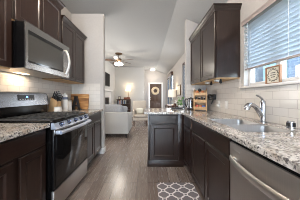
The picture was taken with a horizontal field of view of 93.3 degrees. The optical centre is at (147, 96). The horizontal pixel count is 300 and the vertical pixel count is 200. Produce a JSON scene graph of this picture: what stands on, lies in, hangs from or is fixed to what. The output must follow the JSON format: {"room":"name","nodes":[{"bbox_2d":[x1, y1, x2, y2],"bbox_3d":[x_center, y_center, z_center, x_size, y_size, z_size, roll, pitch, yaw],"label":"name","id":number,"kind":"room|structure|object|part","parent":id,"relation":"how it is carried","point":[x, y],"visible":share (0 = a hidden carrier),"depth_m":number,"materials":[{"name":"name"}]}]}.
{"room":"kitchen","nodes":[
{"label":"kitchen","id":0,"kind":"room"},
{"bbox_2d":[3,7,70,77],"bbox_3d":[-1.660,-0.280,0.230,0.120,2.920,5.460,0,0,0],"label":"wall","id":1,"kind":"structure","parent":0,"point":[64,11],"depth_m":2.75,"materials":[{"name":"paint"}]},
{"bbox_2d":[0,0,11,68],"bbox_3d":[-1.427,-0.750,0.978,0.344,0.970,0.755,0,0,0],"label":"upper cabinet","id":2,"kind":"object","parent":1,"relation":"attached to","point":[5,5],"visible":1,"depth_m":1.29,"materials":[{"name":"brown wood"}]},
{"bbox_2d":[0,71,71,109],"bbox_3d":[-1.595,-0.015,1.180,0.008,0.530,3.560,0,0,0],"label":"backsplash","id":3,"kind":"structure","parent":1,"relation":"attached to","point":[8,81],"depth_m":1.94,"materials":[{"name":"tile"}]},
{"bbox_2d":[12,0,65,41],"bbox_3d":[-1.427,-1.065,1.760,0.344,0.640,0.797,0,0,0],"label":"upper cabinet","id":4,"kind":"object","parent":1,"relation":"attached to","point":[45,15],"visible":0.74,"depth_m":1.73,"materials":[{"name":"brown wood"}]},
{"bbox_3d":[-1.300,-1.034,1.556,0.019,0.553,0.359,0,0,0],"label":"door","id":5,"kind":"part","parent":4,"relation":"part of","materials":[{"name":"brown wood"}]},
{"bbox_2d":[0,21,70,77],"bbox_3d":[-1.344,-0.506,1.742,0.478,0.456,0.758,0,0,0],"label":"microwave","id":6,"kind":"object","parent":4,"relation":"attached to","point":[35,53],"visible":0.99,"depth_m":1.53,"materials":[{"name":"silver metal"}]},
{"bbox_3d":[-1.403,-0.284,1.742,0.350,0.004,0.718,0,0,0],"label":"vent plate","id":7,"kind":"part","parent":6,"relation":"part of","materials":[{"name":"metal"}]},
{"bbox_3d":[-1.184,-0.508,1.742,0.012,0.452,0.758,0,0,0],"label":"door","id":8,"kind":"part","parent":6,"relation":"part of","materials":[{"name":"metal"}]},
{"bbox_3d":[-1.143,-0.493,2.018,0.075,0.350,0.031,0,0,0],"label":"handle","id":9,"kind":"part","parent":6,"relation":"part of","materials":[{"name":"silver metal"}]},
{"bbox_3d":[-1.300,-1.034,1.929,0.019,0.553,0.359,0,0,0],"label":"door","id":10,"kind":"part","parent":4,"relation":"part of","materials":[{"name":"brown wood"}]},
{"bbox_3d":[-1.427,-1.349,1.760,0.344,0.073,0.797,0,0,0],"label":"crown moulding","id":11,"kind":"part","parent":4,"relation":"part of","materials":[{"name":"brown wood"}]},
{"bbox_2d":[42,15,86,83],"bbox_3d":[-1.427,-0.750,2.527,0.344,0.970,0.800,0,0,0],"label":"upper cabinet","id":12,"kind":"object","parent":1,"relation":"attached to","point":[72,37],"visible":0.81,"depth_m":2.45,"materials":[{"name":"brown wood"}]},
{"bbox_3d":[-1.454,-0.271,2.510,0.281,0.011,0.757,0,0,0],"label":"panel","id":13,"kind":"part","parent":12,"relation":"part of","materials":[{"name":"brown wood"}]},
{"bbox_3d":[-1.300,-0.719,2.322,0.019,0.883,0.360,0,0,0],"label":"door","id":14,"kind":"part","parent":12,"relation":"part of","materials":[{"name":"brown wood"}]},
{"bbox_3d":[-1.427,-1.198,2.527,0.344,0.073,0.800,0,0,0],"label":"crown moulding","id":15,"kind":"part","parent":12,"relation":"part of","materials":[{"name":"brown wood"}]},
{"bbox_3d":[-1.300,-0.719,2.697,0.019,0.883,0.360,0,0,0],"label":"door","id":16,"kind":"part","parent":12,"relation":"part of","materials":[{"name":"brown wood"}]},
{"bbox_2d":[71,14,104,152],"bbox_3d":[-1.325,-0.280,3.020,0.790,2.920,0.120,0,0,0],"label":"wall","id":17,"kind":"structure","parent":0,"point":[92,26],"depth_m":2.96,"materials":[{"name":"paint"}]},
{"bbox_2d":[72,84,99,108],"bbox_3d":[-1.295,-0.015,2.955,0.590,0.530,0.008,0,0,0],"label":"backsplash","id":18,"kind":"structure","parent":17,"relation":"attached to","point":[93,90],"depth_m":2.95,"materials":[{"name":"tile"}]},
{"bbox_2d":[100,146,105,153],"bbox_3d":[-1.256,1.125,3.020,0.687,0.110,0.152,0,0,0],"label":"baseboard","id":19,"kind":"structure","parent":17,"relation":"attached to","point":[102,150],"depth_m":2.94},
{"bbox_2d":[105,61,114,103],"bbox_3d":[-2.365,-0.280,7.075,0.870,2.920,2.450,0,0,0],"label":"wall","id":20,"kind":"structure","parent":0,"point":[109,68],"depth_m":7.49,"materials":[{"name":"paint"}]},
{"bbox_2d":[105,72,109,86],"bbox_3d":[-1.887,-0.800,6.360,0.084,0.600,1.000,0,0,0],"label":"television","id":21,"kind":"object","parent":20,"relation":"attached to","point":[107,76],"visible":0.59,"depth_m":6.45,"materials":[{"name":"black plastic"}]},
{"bbox_2d":[115,67,143,114],"bbox_3d":[-1.575,-0.280,8.360,2.690,2.920,0.120,0,0,0],"label":"wall","id":22,"kind":"structure","parent":0,"point":[132,77],"depth_m":8.30,"materials":[{"name":"paint"}]},
{"bbox_2d":[65,117,204,199],"bbox_3d":[-0.800,1.220,3.450,4.800,0.080,12.100,0,0,0],"label":"floor","id":23,"kind":"structure","parent":0,"point":[122,172],"depth_m":2.19,"materials":[{"name":"brown wood"}]},
{"bbox_2d":[0,129,45,199],"bbox_3d":[-1.275,0.735,1.052,0.630,0.890,0.604,0,0,0],"label":"base cabinet","id":24,"kind":"object","parent":23,"relation":"on","point":[22,158],"visible":0.98,"depth_m":1.10,"materials":[{"name":"brown wood"}]},
{"bbox_3d":[-0.970,0.760,0.893,0.019,0.590,0.237,0,0,0],"label":"door","id":25,"kind":"part","parent":24,"relation":"part of","materials":[{"name":"brown wood"}]},
{"bbox_3d":[-0.970,0.377,1.054,0.019,0.137,0.557,0,0,0],"label":"drawer","id":26,"kind":"part","parent":24,"relation":"part of","materials":[{"name":"brown wood"}]},
{"bbox_3d":[-0.970,0.760,1.198,0.019,0.590,0.267,0,0,0],"label":"door","id":27,"kind":"part","parent":24,"relation":"part of","materials":[{"name":"brown wood"}]},
{"bbox_2d":[0,91,91,199],"bbox_3d":[-1.202,0.557,1.742,0.777,1.245,0.764,0,0,0],"label":"range","id":28,"kind":"object","parent":23,"relation":"on","point":[66,136],"visible":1,"depth_m":1.57,"materials":[{"name":"silver metal"}]},
{"bbox_2d":[0,113,87,122],"bbox_3d":[-1.223,0.248,1.742,0.644,0.012,0.760,0,0,0],"label":"cooktop","id":29,"kind":"object","parent":28,"relation":"in","point":[66,118],"depth_m":1.52,"materials":[{"name":"black metal"}]},
{"bbox_3d":[-0.919,1.022,1.742,0.028,0.207,0.756,0,0,0],"label":"storage drawer","id":30,"kind":"part","parent":28,"relation":"part of","materials":[{"name":"metal"}]},
{"bbox_3d":[-0.909,0.282,1.742,0.052,0.064,0.756,0,0,0],"label":"control panel","id":31,"kind":"part","parent":28,"relation":"part of","materials":[{"name":"grey metal"}]},
{"bbox_2d":[51,119,91,190],"bbox_3d":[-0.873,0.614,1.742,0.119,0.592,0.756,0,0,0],"label":"oven","id":32,"kind":"object","parent":28,"relation":"in","point":[68,141],"depth_m":1.57,"materials":[{"name":"grey"}]},
{"bbox_2d":[87,112,100,164],"bbox_3d":[-1.275,0.735,2.535,0.630,0.890,0.810,0,0,0],"label":"base cabinet","id":33,"kind":"object","parent":23,"relation":"on","point":[94,127],"visible":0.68,"depth_m":2.50,"materials":[{"name":"brown wood"}]},
{"bbox_2d":[63,109,102,114],"bbox_3d":[-1.263,0.270,2.539,0.656,0.039,0.822,0,0,0],"label":"countertop","id":34,"kind":"structure","parent":33,"relation":"on","point":[89,111],"depth_m":2.62,"materials":[{"name":"stone"}]},
{"bbox_2d":[48,91,62,111],"bbox_3d":[-1.483,0.070,2.284,0.194,0.357,0.106,0,0,4],"label":"knife block","id":35,"kind":"object","parent":34,"relation":"on","point":[55,101],"visible":1,"depth_m":2.24,"materials":[{"name":"brown wood"}]},
{"bbox_2d":[54,107,61,111],"bbox_3d":[-1.395,0.200,2.200,0.074,0.098,0.094,0,0,0],"label":"box","id":36,"kind":"object","parent":34,"relation":"on","point":[56,109],"visible":0.77,"depth_m":2.15,"materials":[{"name":"white paper"}]},
{"bbox_2d":[62,93,67,110],"bbox_3d":[-1.475,0.089,2.520,0.097,0.320,0.097,0,0,0],"label":"canister","id":37,"kind":"object","parent":34,"relation":"on","point":[65,96],"visible":0.89,"depth_m":2.48,"materials":[{"name":"white ceramic"}]},
{"bbox_2d":[68,100,71,109],"bbox_3d":[-1.515,0.151,2.700,0.116,0.195,0.116,0,0,0],"label":"canister","id":38,"kind":"object","parent":34,"relation":"on","point":[69,101],"visible":0.51,"depth_m":2.67,"materials":[{"name":"white ceramic"}]},
{"bbox_2d":[72,96,81,109],"bbox_3d":[-1.415,0.117,2.790,0.205,0.265,0.035,0,0,0],"label":"decoration","id":39,"kind":"object","parent":34,"relation":"on","point":[76,100],"visible":0.92,"depth_m":2.77,"materials":[{"name":"black plastic"}]},
{"bbox_2d":[70,94,88,108],"bbox_3d":[-1.403,0.093,2.906,0.370,0.310,0.070,0,0,0],"label":"cutting board","id":40,"kind":"object","parent":34,"relation":"on","point":[83,98],"visible":0.67,"depth_m":2.90,"materials":[{"name":"brown wood"}]},
{"bbox_3d":[-0.970,0.760,2.337,0.019,0.590,0.375,0,0,0],"label":"door","id":41,"kind":"part","parent":33,"relation":"part of","materials":[{"name":"brown wood"}]},
{"bbox_3d":[-0.970,0.377,2.535,0.019,0.137,0.770,0,0,0],"label":"drawer","id":42,"kind":"part","parent":33,"relation":"part of","materials":[{"name":"brown wood"}]},
{"bbox_3d":[-0.970,0.760,2.732,0.019,0.590,0.375,0,0,0],"label":"door","id":43,"kind":"part","parent":33,"relation":"part of","materials":[{"name":"brown wood"}]},
{"bbox_2d":[105,89,112,103],"bbox_3d":[-1.849,0.425,6.500,0.160,1.510,1.360,0,0,0],"label":"fireplace","id":44,"kind":"object","parent":23,"relation":"on","point":[107,92],"visible":0.32,"depth_m":6.68,"materials":[{"name":"white paint"}]},
{"bbox_2d":[105,104,131,137],"bbox_3d":[-1.560,0.703,4.508,2.000,0.955,0.903,0,0,0],"label":"sofa","id":45,"kind":"object","parent":23,"relation":"on","point":[117,121],"visible":0.41,"depth_m":4.06,"materials":[{"name":"fabric"}]},
{"bbox_2d":[105,104,122,111],"bbox_3d":[-1.163,0.465,4.325,0.785,0.480,0.190,0,0,0],"label":"cushion","id":46,"kind":"object","parent":45,"relation":"on","point":[108,107],"depth_m":4.23,"materials":[{"name":"fabric"}]},
{"bbox_3d":[-0.645,0.790,4.593,0.170,0.540,0.735,0,0,0],"label":"arm","id":47,"kind":"part","parent":45,"relation":"part of","materials":[{"name":"fabric"}]},
{"bbox_2d":[116,99,130,111],"bbox_3d":[-1.380,0.655,8.110,0.780,1.050,0.320,0,0,0],"label":"bookcase","id":48,"kind":"object","parent":23,"relation":"on","point":[128,101],"visible":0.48,"depth_m":8.25,"materials":[{"name":"brown wood"}]},
{"bbox_2d":[133,101,147,125],"bbox_3d":[-0.343,0.670,5.975,0.600,1.020,0.710,0,0,-7],"label":"armchair","id":49,"kind":"object","parent":23,"relation":"on","point":[136,104],"visible":0.91,"depth_m":5.92,"materials":[{"name":"fabric"}]},
{"bbox_2d":[136,108,142,113],"bbox_3d":[-0.350,0.590,6.100,0.300,0.240,0.100,0,0,0],"label":"throw pillow","id":50,"kind":"object","parent":49,"relation":"on","point":[138,110],"visible":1,"depth_m":6.05,"materials":[{"name":"beige fabric"}]},
{"bbox_3d":[-0.378,0.520,6.268,0.600,0.720,0.120,0,0,-7],"label":"backrest","id":51,"kind":"part","parent":49,"relation":"part of","materials":[{"name":"fabric"}]},
{"bbox_2d":[135,113,145,116],"bbox_3d":[-0.336,0.762,5.913,0.450,0.105,0.585,0,0,-7],"label":"seat cushion","id":52,"kind":"object","parent":49,"relation":"on","point":[136,115],"depth_m":5.64,"materials":[{"name":"fabric"}]},
{"bbox_3d":[-0.336,0.880,5.918,0.600,0.120,0.575,0,0,-7],"label":"seat","id":53,"kind":"part","parent":49,"relation":"part of","materials":[{"name":"fabric"}]},
{"bbox_2d":[147,114,185,166],"bbox_3d":[0.594,0.735,2.670,1.212,0.890,0.580,0,0,0],"label":"base cabinet","id":54,"kind":"object","parent":23,"relation":"on","point":[165,148],"visible":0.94,"depth_m":2.39,"materials":[{"name":"brown wood"}]},
{"bbox_3d":[0.268,0.377,2.389,0.445,0.137,0.019,0,0,0],"label":"drawer","id":55,"kind":"part","parent":54,"relation":"part of","materials":[{"name":"brown wood"}]},
{"bbox_3d":[0.268,0.755,2.389,0.445,0.580,0.019,0,0,0],"label":"door","id":56,"kind":"part","parent":54,"relation":"part of","materials":[{"name":"brown wood"}]},
{"bbox_3d":[0.294,1.125,2.674,0.612,0.110,0.572,0,0,0],"label":"moulding","id":57,"kind":"part","parent":54,"relation":"part of","materials":[{"name":"brown wood"}]},
{"bbox_2d":[144,108,299,173],"bbox_3d":[0.568,0.270,1.710,1.276,0.039,3.020,0,0,0],"label":"countertop","id":58,"kind":"structure","parent":54,"relation":"on","point":[283,148],"depth_m":0.92,"materials":[{"name":"stone"}]},
{"bbox_2d":[184,97,193,109],"bbox_3d":[0.849,0.127,2.850,0.177,0.245,0.176,0,0,-45],"label":"electric kettle","id":59,"kind":"object","parent":58,"relation":"on","point":[190,103],"visible":0.94,"depth_m":2.80,"materials":[{"name":"silver metal"}]},
{"bbox_2d":[194,88,206,110],"bbox_3d":[0.983,0.044,2.655,0.226,0.410,0.190,0,0,24],"label":"rack","id":60,"kind":"object","parent":58,"relation":"on","point":[204,94],"visible":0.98,"depth_m":2.60,"materials":[{"name":"brown wood"}]},
{"bbox_2d":[195,107,205,109],"bbox_3d":[0.982,0.204,2.654,0.193,0.050,0.183,0,0,24],"label":"shelf","id":61,"kind":"object","parent":60,"relation":"attached to","point":[198,108],"depth_m":2.57,"materials":[{"name":"brown wood"}]},
{"bbox_3d":[1.019,0.039,2.736,0.193,0.340,0.010,0,0,24],"label":"panel","id":62,"kind":"part","parent":60,"relation":"part of","materials":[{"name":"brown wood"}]},
{"bbox_2d":[210,119,293,131],"bbox_3d":[0.882,0.352,1.324,0.382,0.198,0.629,0,0,0],"label":"sink","id":63,"kind":"object","parent":58,"relation":"in","point":[239,124],"visible":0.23,"depth_m":1.29,"materials":[{"name":"metal"}]},
{"bbox_3d":[0.882,0.352,1.470,0.382,0.198,0.337,0,0,0],"label":"bowl","id":64,"kind":"part","parent":63,"relation":"part of","materials":[{"name":"metal"}]},
{"bbox_3d":[0.882,0.352,1.154,0.382,0.198,0.289,0,0,0],"label":"bowl","id":65,"kind":"part","parent":63,"relation":"part of","materials":[{"name":"metal"}]},
{"bbox_2d":[243,95,266,122],"bbox_3d":[1.052,0.114,1.389,0.236,0.273,0.067,0,0,-7],"label":"kitchen faucet","id":66,"kind":"object","parent":58,"relation":"on","point":[261,112],"visible":1,"depth_m":1.38,"materials":[{"name":"silver metal"}]},
{"bbox_3d":[1.071,0.129,1.394,0.148,0.148,0.048,0,0,-7],"label":"spout","id":67,"kind":"part","parent":66,"relation":"part of","materials":[{"name":"silver metal"}]},
{"bbox_2d":[286,120,295,128],"bbox_3d":[1.145,0.220,1.135,0.056,0.061,0.056,0,0,0],"label":"air gap","id":68,"kind":"object","parent":58,"relation":"on","point":[290,124],"visible":1,"depth_m":1.12,"materials":[{"name":"silver metal"}]},
{"bbox_2d":[286,122,295,126],"bbox_3d":[1.133,0.220,1.123,0.054,0.030,0.022,0,0,45],"label":"vent","id":69,"kind":"object","parent":68,"relation":"attached to","point":[289,124],"depth_m":1.12,"materials":[{"name":"plastic"}]},
{"bbox_3d":[0.630,0.234,3.060,0.320,0.030,0.192,0,0,0],"label":"serving tray","id":70,"kind":"object","parent":58,"relation":"on","visible":0},
{"bbox_2d":[177,97,183,106],"bbox_3d":[0.714,0.116,3.066,0.208,0.246,0.201,0,0,-29],"label":"potted plant","id":71,"kind":"object","parent":70,"relation":"on","point":[179,100],"visible":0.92,"depth_m":3.02,"materials":[{"name":"green plant"}]},
{"bbox_2d":[157,182,200,199],"bbox_3d":[0.365,1.175,1.510,0.485,0.009,0.860,0,0,0],"label":"kitchen mat","id":72,"kind":"object","parent":23,"relation":"on","point":[166,190],"visible":1,"depth_m":1.75,"materials":[{"name":"grey fabric"}]},
{"bbox_2d":[184,116,191,173],"bbox_3d":[0.895,0.735,2.162,0.610,0.890,0.432,0,0,0],"label":"base cabinet","id":73,"kind":"object","parent":23,"relation":"on","point":[187,121],"visible":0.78,"depth_m":2.10,"materials":[{"name":"brown wood"}]},
{"bbox_3d":[0.600,0.377,2.150,0.019,0.137,0.367,0,0,0],"label":"drawer","id":74,"kind":"part","parent":73,"relation":"part of","materials":[{"name":"brown wood"}]},
{"bbox_2d":[192,120,230,199],"bbox_3d":[0.895,0.735,1.476,0.610,0.890,0.932,0,0,0],"label":"base cabinet","id":75,"kind":"object","parent":23,"relation":"on","point":[210,148],"visible":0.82,"depth_m":1.34,"materials":[{"name":"brown wood"}]},
{"bbox_3d":[0.600,0.760,1.704,0.019,0.590,0.436,0,0,0],"label":"door","id":76,"kind":"part","parent":75,"relation":"part of","materials":[{"name":"brown wood"}]},
{"bbox_3d":[0.600,0.377,1.476,0.019,0.137,0.892,0,0,0],"label":"drawer","id":77,"kind":"part","parent":75,"relation":"part of","materials":[{"name":"brown wood"}]},
{"bbox_3d":[0.600,0.760,1.248,0.019,0.590,0.436,0,0,0],"label":"door","id":78,"kind":"part","parent":75,"relation":"part of","materials":[{"name":"brown wood"}]},
{"bbox_2d":[229,139,299,199],"bbox_3d":[0.842,0.738,0.703,0.653,0.885,0.595,0,0,0],"label":"dishwasher","id":79,"kind":"object","parent":23,"relation":"on","point":[253,176],"visible":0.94,"depth_m":0.73,"materials":[{"name":"silver metal"}]},
{"bbox_3d":[0.546,0.415,0.704,0.063,0.045,0.540,0,0,0],"label":"handle","id":80,"kind":"part","parent":79,"relation":"part of","materials":[{"name":"silver metal"}]},
{"bbox_3d":[0.980,0.760,6.000,0.400,0.840,1.000,0,0,0],"label":"console table","id":81,"kind":"object","parent":23,"relation":"on","visible":0},
{"bbox_2d":[168,89,175,104],"bbox_3d":[1.020,0.014,6.000,0.330,0.650,0.330,0,0,0],"label":"table lamp","id":82,"kind":"object","parent":81,"relation":"on","point":[171,93],"visible":0.96,"depth_m":5.87,"materials":[{"name":"white fabric"}]},
{"bbox_3d":[1.020,-0.151,6.000,0.330,0.320,0.330,0,0,0],"label":"lamp shade","id":83,"kind":"part","parent":82,"relation":"part of","materials":[{"name":"beige fabric"}]},
{"bbox_3d":[-1.275,0.735,0.443,0.630,0.890,0.605,0,0,0],"label":"base cabinet","id":84,"kind":"object","parent":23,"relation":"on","visible":0},
{"bbox_2d":[0,123,49,141],"bbox_3d":[-1.263,0.270,0.749,0.656,0.039,1.217,0,0,0],"label":"countertop","id":85,"kind":"structure","parent":84,"relation":"on","point":[8,131],"depth_m":1.12,"materials":[{"name":"stone"}]},
{"bbox_2d":[61,0,227,73],"bbox_3d":[-0.912,-1.619,3.450,4.575,0.442,12.100,0,0,0],"label":"ceiling","id":86,"kind":"structure","parent":0,"point":[151,33],"depth_m":3.40,"materials":[{"name":"paint"}]},
{"bbox_2d":[105,52,132,65],"bbox_3d":[-1.177,-1.440,5.618,1.246,0.600,1.205,0,0,0],"label":"ceiling fan","id":87,"kind":"object","parent":86,"relation":"hanging from","point":[118,60],"visible":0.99,"depth_m":5.59,"materials":[{"name":"brown metal"}]},
{"bbox_2d":[144,70,166,107],"bbox_3d":[0.482,-0.280,9.260,1.665,2.920,0.120,0,0,0],"label":"wall","id":88,"kind":"structure","parent":0,"point":[155,76],"depth_m":9.20,"materials":[{"name":"paint"}]},
{"bbox_2d":[150,84,160,107],"bbox_3d":[0.490,0.165,9.206,0.772,2.021,0.138,0,0,0],"label":"door","id":89,"kind":"structure","parent":88,"relation":"in","point":[155,100],"depth_m":9.22,"materials":[{"name":"brown wood"}]},
{"bbox_3d":[0.330,-0.220,9.224,0.260,1.000,0.014,0,0,0],"label":"panel","id":90,"kind":"part","parent":89,"relation":"part of","materials":[{"name":"brown wood"}]},
{"bbox_2d":[151,87,158,94],"bbox_3d":[0.469,-0.403,9.155,0.529,0.530,0.160,0,0,0],"label":"wreath","id":91,"kind":"object","parent":89,"relation":"attached to","point":[153,88],"visible":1,"depth_m":9.09,"materials":[{"name":"beige plant"}]},
{"bbox_3d":[0.650,-0.220,9.224,0.260,1.000,0.014,0,0,0],"label":"panel","id":92,"kind":"part","parent":89,"relation":"part of","materials":[{"name":"brown wood"}]},
{"bbox_2d":[148,83,162,107],"bbox_3d":[0.490,0.120,9.191,0.960,2.120,0.017,0,0,0],"label":"trim","id":93,"kind":"structure","parent":88,"relation":"attached to","point":[148,83],"depth_m":9.18,"materials":[{"name":"white wood"}]},
{"bbox_2d":[185,19,198,108],"bbox_3d":[1.006,-0.225,3.020,0.418,2.809,0.120,0,0,0],"label":"wall","id":94,"kind":"structure","parent":0,"point":[190,26],"depth_m":2.96,"materials":[{"name":"paint"}]},
{"bbox_2d":[186,85,205,108],"bbox_3d":[1.002,-0.005,2.955,0.406,0.510,0.008,0,0,0],"label":"backsplash","id":95,"kind":"structure","parent":94,"relation":"attached to","point":[189,88],"depth_m":2.95,"materials":[{"name":"tile"}]},
{"bbox_2d":[167,0,299,128],"bbox_3d":[1.285,-0.141,3.350,0.140,2.642,11.700,0,0,0],"label":"wall","id":96,"kind":"structure","parent":0,"point":[248,7],"depth_m":1.82,"materials":[{"name":"paint"}]},
{"bbox_2d":[170,75,172,103],"bbox_3d":[1.255,-0.297,7.425,0.050,1.697,1.030,0,0,0],"label":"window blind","id":97,"kind":"object","parent":96,"relation":"attached to","point":[171,98],"visible":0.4,"depth_m":7.57,"materials":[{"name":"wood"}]},
{"bbox_2d":[177,85,180,95],"bbox_3d":[1.198,-0.260,5.500,0.032,0.400,0.560,0,0,0],"label":"wall picture","id":98,"kind":"object","parent":96,"relation":"attached to","point":[178,86],"visible":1,"depth_m":5.41,"materials":[{"name":"beige paper"}]},
{"bbox_2d":[183,62,184,108],"bbox_3d":[1.255,-0.312,4.800,0.050,1.727,0.480,0,0,0],"label":"window blind","id":99,"kind":"object","parent":96,"relation":"attached to","point":[184,62],"visible":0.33,"depth_m":4.91,"materials":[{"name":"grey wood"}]},
{"bbox_2d":[207,94,215,103],"bbox_3d":[1.142,0.038,2.579,0.127,0.178,0.175,0,0,0],"label":"gadget","id":100,"kind":"object","parent":96,"relation":"attached to","point":[212,97],"visible":1,"depth_m":2.51,"materials":[{"name":"black plastic"}]},
{"bbox_2d":[189,3,241,84],"bbox_3d":[1.030,-0.728,2.389,0.369,0.965,1.125,0,0,0],"label":"upper cabinet","id":101,"kind":"object","parent":96,"relation":"attached to","point":[215,42],"visible":0.98,"depth_m":1.86,"materials":[{"name":"brown wood"}]},
{"bbox_3d":[0.889,-0.696,2.659,0.019,0.878,0.545,0,0,0],"label":"door","id":102,"kind":"part","parent":101,"relation":"part of","materials":[{"name":"brown wood"}]},
{"bbox_3d":[0.889,-0.696,2.122,0.019,0.878,0.490,0,0,0],"label":"door","id":103,"kind":"part","parent":101,"relation":"part of","materials":[{"name":"brown wood"}]},
{"bbox_3d":[1.030,-1.173,2.389,0.369,0.073,1.125,0,0,0],"label":"crown moulding","id":104,"kind":"part","parent":101,"relation":"part of","materials":[{"name":"brown wood"}]},
{"bbox_3d":[1.057,-0.251,2.407,0.306,0.011,1.082,0,0,0],"label":"panel","id":105,"kind":"part","parent":101,"relation":"part of","materials":[{"name":"brown wood"}]},
{"bbox_2d":[206,77,299,127],"bbox_3d":[1.210,-0.005,1.180,0.008,0.510,3.560,0,0,0],"label":"backsplash","id":106,"kind":"structure","parent":96,"relation":"attached to","point":[282,101],"depth_m":1.55,"materials":[{"name":"tile"}]},
{"bbox_2d":[239,80,299,88],"bbox_3d":[1.222,-0.118,1.165,0.104,0.024,1.330,0,0,0],"label":"window sill","id":107,"kind":"structure","parent":96,"relation":"attached to","point":[297,81],"depth_m":1.32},
{"bbox_2d":[265,64,281,83],"bbox_3d":[1.241,-0.218,1.405,0.020,0.175,0.165,0,0,0],"label":"framed sign","id":108,"kind":"object","parent":107,"relation":"on","point":[273,74],"visible":0.98,"depth_m":1.40,"materials":[{"name":"brown wood"}]},
{"bbox_2d":[240,0,299,69],"bbox_3d":[1.224,-0.642,1.176,0.082,0.615,1.282,0,0,0],"label":"window blinds","id":109,"kind":"object","parent":96,"relation":"attached to","point":[273,37],"visible":1,"depth_m":1.40,"materials":[{"name":"plastic"}]},
{"bbox_3d":[1.243,-0.344,1.181,0.032,0.018,1.212,0,0,0],"label":"rail","id":110,"kind":"part","parent":109,"relation":"part of","materials":[{"name":"white plastic"}]},
{"bbox_3d":[1.216,-0.625,1.225,0.003,0.550,0.003,0,0,45],"label":"ladder cord","id":111,"kind":"part","parent":109,"relation":"part of","materials":[{"name":"white fabric"}]},
{"bbox_2d":[249,60,299,85],"bbox_3d":[1.305,-0.525,1.173,0.060,0.790,1.245,0,0,0],"label":"window","id":112,"kind":"structure","parent":96,"relation":"in","point":[252,71],"depth_m":1.36,"materials":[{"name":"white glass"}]},
{"label":"outside","id":113,"kind":"structure","parent":0,"visible":0},
{"bbox_3d":[6.800,1.530,4.000,10.400,0.100,20.000,0,0,0],"label":"ground","id":114,"kind":"structure","parent":113,"visible":0},
{"bbox_2d":[255,53,299,81],"bbox_3d":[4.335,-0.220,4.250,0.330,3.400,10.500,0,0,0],"label":"house","id":115,"kind":"structure","parent":114,"relation":"on","point":[292,65],"depth_m":4.24,"materials":[{"name":"brick"}]},
{"bbox_3d":[4.340,-0.220,4.705,0.320,3.400,0.890,0,0,0],"label":"siding panel","id":116,"kind":"part","parent":115,"relation":"part of","materials":[{"name":"white"}]}
]}

